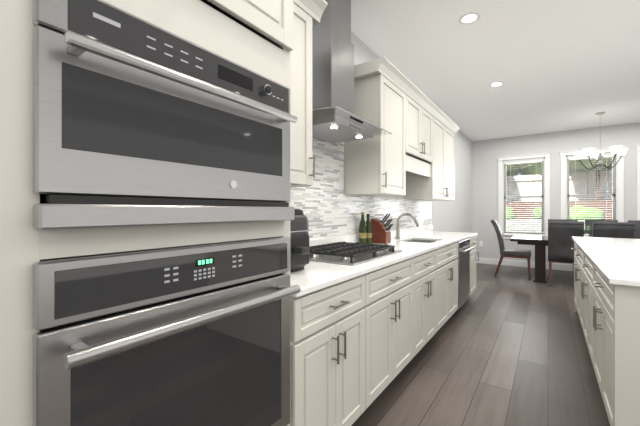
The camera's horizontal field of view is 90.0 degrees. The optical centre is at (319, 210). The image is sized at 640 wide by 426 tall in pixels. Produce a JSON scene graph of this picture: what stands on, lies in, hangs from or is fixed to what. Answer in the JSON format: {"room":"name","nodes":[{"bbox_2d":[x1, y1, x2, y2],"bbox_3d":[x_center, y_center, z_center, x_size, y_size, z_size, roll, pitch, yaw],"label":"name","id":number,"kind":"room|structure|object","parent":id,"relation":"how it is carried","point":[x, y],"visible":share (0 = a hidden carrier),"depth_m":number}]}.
{"room":"dining room and kitchen","nodes":[
{"label":"dining room and kitchen","id":0,"kind":"room"},
{"bbox_2d":[351,32,471,232],"bbox_3d":[0.018,-0.198,2.657,0.150,2.850,12.350,0,0,35],"label":"wall","id":1,"kind":"structure","parent":0,"point":[455,215],"depth_m":6.30},
{"bbox_2d":[290,0,327,187],"bbox_3d":[-0.283,-0.670,1.744,0.402,1.065,0.560,0,0,35],"label":"upper cabinet","id":2,"kind":"object","parent":1,"relation":"attached to","point":[307,14],"visible":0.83,"depth_m":1.77},
{"bbox_2d":[312,0,391,143],"bbox_3d":[0.135,-1.082,2.278,0.462,1.078,0.800,0,0,35],"label":"range hood","id":3,"kind":"object","parent":1,"relation":"attached to","point":[335,119],"visible":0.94,"depth_m":2.20},
{"bbox_2d":[290,137,431,239],"bbox_3d":[0.544,-0.491,3.257,0.007,1.414,3.984,0,0,35],"label":"tile backsplash","id":4,"kind":"structure","parent":1,"relation":"attached to","point":[326,205],"depth_m":2.68},
{"bbox_2d":[344,57,411,196],"bbox_3d":[0.522,-0.670,2.873,0.402,1.065,0.625,0,0,35],"label":"upper cabinet","id":5,"kind":"object","parent":1,"relation":"attached to","point":[374,166],"visible":0.96,"depth_m":2.70},
{"bbox_2d":[406,83,437,177],"bbox_3d":[0.955,-0.795,3.480,0.402,0.815,0.864,0,0,35],"label":"upper cabinet","id":6,"kind":"object","parent":1,"relation":"attached to","point":[421,107],"visible":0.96,"depth_m":3.35},
{"bbox_2d":[404,107,459,200],"bbox_3d":[1.536,-0.670,4.296,0.402,1.065,1.139,0,0,35],"label":"upper cabinet","id":7,"kind":"object","parent":1,"relation":"attached to","point":[438,185],"visible":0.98,"depth_m":3.99},
{"bbox_2d":[351,263,609,425],"bbox_3d":[2.730,1.257,0.603,7.052,0.060,12.550,0,0,35],"label":"floor","id":8,"kind":"structure","parent":0,"point":[506,346],"depth_m":2.50},
{"bbox_2d":[0,0,55,425],"bbox_3d":[-1.126,0.012,0.372,0.630,2.430,1.100,0,0,35],"label":"tall cabinet","id":9,"kind":"object","parent":8,"relation":"on","point":[22,245],"depth_m":0.62},
{"bbox_2d":[33,0,296,229],"bbox_3d":[-0.514,-0.218,1.062,0.570,0.510,0.758,0,0,35],"label":"built-in microwave","id":10,"kind":"object","parent":9,"relation":"in","point":[137,121],"visible":1,"depth_m":0.78},
{"bbox_2d":[33,237,300,425],"bbox_3d":[-0.543,0.464,1.082,0.661,0.722,0.758,0,0,35],"label":"wall oven","id":11,"kind":"object","parent":9,"relation":"in","point":[193,335],"visible":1,"depth_m":0.83},
{"bbox_2d":[290,275,364,425],"bbox_3d":[-0.165,0.787,1.689,0.666,0.878,0.608,0,0,35],"label":"base cabinet","id":12,"kind":"object","parent":8,"relation":"on","point":[327,356],"visible":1,"depth_m":1.47},
{"bbox_2d":[362,259,412,409],"bbox_3d":[0.232,0.787,2.247,0.666,0.878,0.758,0,0,35],"label":"base cabinet","id":13,"kind":"object","parent":8,"relation":"on","point":[388,307],"visible":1,"depth_m":2.01},
{"bbox_2d":[410,250,435,356],"bbox_3d":[0.630,0.787,2.805,0.666,0.878,0.608,0,0,35],"label":"base cabinet","id":14,"kind":"object","parent":8,"relation":"on","point":[424,299],"visible":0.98,"depth_m":2.59},
{"bbox_2d":[434,242,457,331],"bbox_3d":[1.058,0.792,3.406,0.666,0.867,0.863,0,0,35],"label":"base cabinet","id":15,"kind":"object","parent":8,"relation":"on","point":[446,269],"visible":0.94,"depth_m":3.19},
{"bbox_2d":[290,225,476,297],"bbox_3d":[0.802,0.382,3.073,0.640,0.330,3.984,0,0,35],"label":"countertop","id":16,"kind":"structure","parent":15,"relation":"on","point":[312,276],"depth_m":2.20},
{"bbox_2d":[290,209,311,271],"bbox_3d":[-0.238,0.153,1.696,0.426,0.325,0.287,0,0,35],"label":"coffee maker","id":17,"kind":"object","parent":16,"relation":"on","point":[299,241],"visible":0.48,"depth_m":1.63},
{"bbox_2d":[309,241,401,265],"bbox_3d":[0.204,0.283,2.286,0.510,0.065,0.760,0,0,35],"label":"gas cooktop","id":18,"kind":"object","parent":16,"relation":"in","point":[348,253],"visible":0.9,"depth_m":2.11},
{"bbox_2d":[359,212,365,243],"bbox_3d":[0.389,0.166,2.915,0.067,0.300,0.067,0,0,35],"label":"oil bottle","id":19,"kind":"object","parent":16,"relation":"on","point":[362,231],"visible":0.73,"depth_m":2.89},
{"bbox_2d":[366,214,371,243],"bbox_3d":[0.449,0.173,2.983,0.067,0.285,0.067,0,0,35],"label":"oil bottle","id":20,"kind":"object","parent":16,"relation":"on","point":[368,232],"visible":0.77,"depth_m":2.96},
{"bbox_2d":[371,213,392,243],"bbox_3d":[0.612,0.172,3.112,0.205,0.288,0.110,0,0,35],"label":"knife block","id":21,"kind":"object","parent":16,"relation":"on","point":[381,232],"visible":1,"depth_m":3.08},
{"bbox_2d":[395,213,418,238],"bbox_3d":[0.976,0.174,3.558,0.275,0.284,0.113,0,0,35],"label":"faucet","id":22,"kind":"object","parent":16,"relation":"on","point":[398,230],"visible":1,"depth_m":3.57},
{"bbox_2d":[426,238,473,310],"bbox_3d":[1.508,0.790,3.990,0.666,0.871,0.604,0,0,35],"label":"dishwasher","id":23,"kind":"object","parent":8,"relation":"on","point":[464,249],"visible":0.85,"depth_m":3.77},
{"bbox_2d":[469,236,478,294],"bbox_3d":[1.811,0.787,4.462,0.666,0.878,0.508,0,0,35],"label":"base cabinet","id":24,"kind":"object","parent":8,"relation":"on","point":[473,266],"visible":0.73,"depth_m":4.32},
{"bbox_2d":[491,219,530,279],"bbox_3d":[3.536,0.699,5.925,0.643,1.054,0.474,0,0,35],"label":"dining chair","id":25,"kind":"object","parent":8,"relation":"on","point":[517,253],"visible":1,"depth_m":5.81},
{"bbox_2d":[510,235,547,282],"bbox_3d":[4.681,0.859,5.260,2.600,0.734,0.960,0,0,35],"label":"dining table","id":26,"kind":"object","parent":8,"relation":"on","point":[540,243],"visible":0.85,"depth_m":5.48},
{"bbox_2d":[584,225,590,236],"bbox_3d":[4.456,0.372,5.426,0.207,0.238,0.233,0,0,35],"label":"potted plant","id":27,"kind":"object","parent":26,"relation":"on","point":[586,229],"visible":0.48,"depth_m":5.36},
{"bbox_2d":[548,219,577,221],"bbox_3d":[4.467,0.699,5.882,0.450,1.054,0.626,0,0,35],"label":"dining chair","id":28,"kind":"object","parent":8,"relation":"on","point":[562,220],"visible":0.12,"depth_m":6.11},
{"bbox_2d":[548,221,583,285],"bbox_3d":[4.023,0.699,5.258,0.450,1.054,0.626,0,0,35],"label":"dining chair","id":29,"kind":"object","parent":8,"relation":"on","point":[560,240],"visible":0.69,"depth_m":5.11},
{"bbox_2d":[571,242,577,308],"bbox_3d":[3.176,0.787,3.508,0.658,0.878,0.458,0,0,35],"label":"base cabinet","id":30,"kind":"object","parent":8,"relation":"on","point":[574,267],"visible":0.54,"depth_m":3.72},
{"bbox_2d":[575,246,583,332],"bbox_3d":[2.822,0.787,3.011,0.658,0.878,0.758,0,0,35],"label":"base cabinet","id":31,"kind":"object","parent":8,"relation":"on","point":[579,274],"visible":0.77,"depth_m":3.15},
{"bbox_2d":[581,254,594,363],"bbox_3d":[2.381,0.787,2.392,0.658,0.878,0.758,0,0,35],"label":"base cabinet","id":32,"kind":"object","parent":8,"relation":"on","point":[587,286],"visible":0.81,"depth_m":2.52},
{"bbox_2d":[585,220,617,236],"bbox_3d":[4.919,0.699,5.560,0.450,1.054,0.626,0,0,35],"label":"dining chair","id":33,"kind":"object","parent":8,"relation":"on","point":[588,222],"visible":0.17,"depth_m":5.80},
{"bbox_2d":[592,265,613,425],"bbox_3d":[1.902,0.787,1.720,0.658,0.878,0.888,0,0,35],"label":"base cabinet","id":34,"kind":"object","parent":8,"relation":"on","point":[603,328],"visible":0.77,"depth_m":1.83},
{"bbox_2d":[592,222,634,238],"bbox_3d":[4.475,0.699,4.936,0.450,1.054,0.626,0,0,35],"label":"dining chair","id":35,"kind":"object","parent":8,"relation":"on","point":[613,229],"visible":0.15,"depth_m":4.71},
{"bbox_2d":[614,285,639,425],"bbox_3d":[1.644,0.787,1.346,0.600,0.878,0.019,0,0,35],"label":"base cabinet","id":36,"kind":"object","parent":8,"relation":"on","point":[626,355],"depth_m":1.49},
{"bbox_2d":[572,236,639,286],"bbox_3d":[2.683,0.332,2.374,1.145,0.030,2.950,0,0,35],"label":"countertop","id":37,"kind":"structure","parent":36,"relation":"on","point":[615,261],"depth_m":2.20},
{"bbox_2d":[628,220,639,238],"bbox_3d":[5.392,0.699,5.224,0.450,1.054,0.626,0,0,35],"label":"dining chair","id":38,"kind":"object","parent":8,"relation":"on","point":[637,230],"visible":0.06,"depth_m":5.46},
{"bbox_2d":[351,0,639,140],"bbox_3d":[2.730,-1.653,0.603,7.052,0.060,12.550,0,0,35],"label":"ceiling","id":39,"kind":"structure","parent":0,"point":[558,65],"depth_m":3.40},
{"bbox_2d":[458,12,480,23],"bbox_3d":[1.260,-1.619,2.700,0.170,0.008,0.170,0,0,35],"label":"recessed light","id":40,"kind":"object","parent":39,"relation":"in","point":[469,17],"visible":1,"depth_m":2.69},
{"bbox_2d":[489,81,503,86],"bbox_3d":[2.264,-1.619,4.109,0.170,0.008,0.170,0,0,35],"label":"recessed light","id":41,"kind":"object","parent":39,"relation":"in","point":[496,84],"visible":0.98,"depth_m":4.11},
{"bbox_2d":[574,112,627,169],"bbox_3d":[4.685,-1.147,5.350,0.696,0.949,0.673,0,0,35],"label":"chandelier","id":42,"kind":"object","parent":39,"relation":"hanging from","point":[620,151],"visible":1,"depth_m":5.27},
{"bbox_2d":[472,122,639,264],"bbox_3d":[6.328,-0.198,5.652,6.652,2.850,0.150,0,0,35],"label":"wall","id":43,"kind":"structure","parent":0,"point":[486,154],"depth_m":6.80},
{"bbox_2d":[497,153,550,238],"bbox_3d":[4.427,-0.278,6.971,0.998,1.827,0.203,0,0,35],"label":"window","id":44,"kind":"structure","parent":43,"relation":"in","point":[502,193],"depth_m":6.97},
{"bbox_2d":[504,159,543,232],"bbox_3d":[4.421,-0.300,6.963,0.730,1.562,0.056,0,0,35],"label":"window blind","id":45,"kind":"object","parent":44,"relation":"attached to","point":[528,161],"visible":0.9,"depth_m":6.91},
{"bbox_2d":[476,257,572,270],"bbox_3d":[6.279,1.159,5.583,6.650,0.134,0.015,0,0,35],"label":"baseboard","id":46,"kind":"structure","parent":43,"relation":"attached to","point":[556,266],"depth_m":6.95},
{"bbox_2d":[559,147,624,227],"bbox_3d":[5.343,-0.278,6.319,0.998,1.827,0.203,0,0,35],"label":"window","id":47,"kind":"structure","parent":43,"relation":"in","point":[618,188],"depth_m":6.25},
{"bbox_2d":[567,154,615,224],"bbox_3d":[5.337,-0.300,6.310,0.730,1.562,0.056,0,0,35],"label":"window blind","id":48,"kind":"object","parent":47,"relation":"attached to","point":[575,177],"visible":0.58,"depth_m":6.33},
{"bbox_2d":[635,145,639,219],"bbox_3d":[6.259,-0.278,5.666,0.998,1.827,0.203,0,0,35],"label":"window","id":49,"kind":"structure","parent":43,"relation":"in","point":[638,181],"depth_m":5.88},
{"label":"outside","id":50,"kind":"structure","parent":0,"visible":0},
{"bbox_2d":[506,170,611,231],"bbox_3d":[14.370,0.077,18.445,30.000,3.000,30.000,0,0,35],"label":"building","id":51,"kind":"structure","parent":50,"point":[523,180],"depth_m":11.71},
{"bbox_2d":[506,157,611,219],"bbox_3d":[11.302,-2.671,12.604,27.281,8.660,12.399,0,0,35],"label":"trees","id":52,"kind":"object","parent":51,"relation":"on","point":[527,166],"depth_m":11.01}
]}

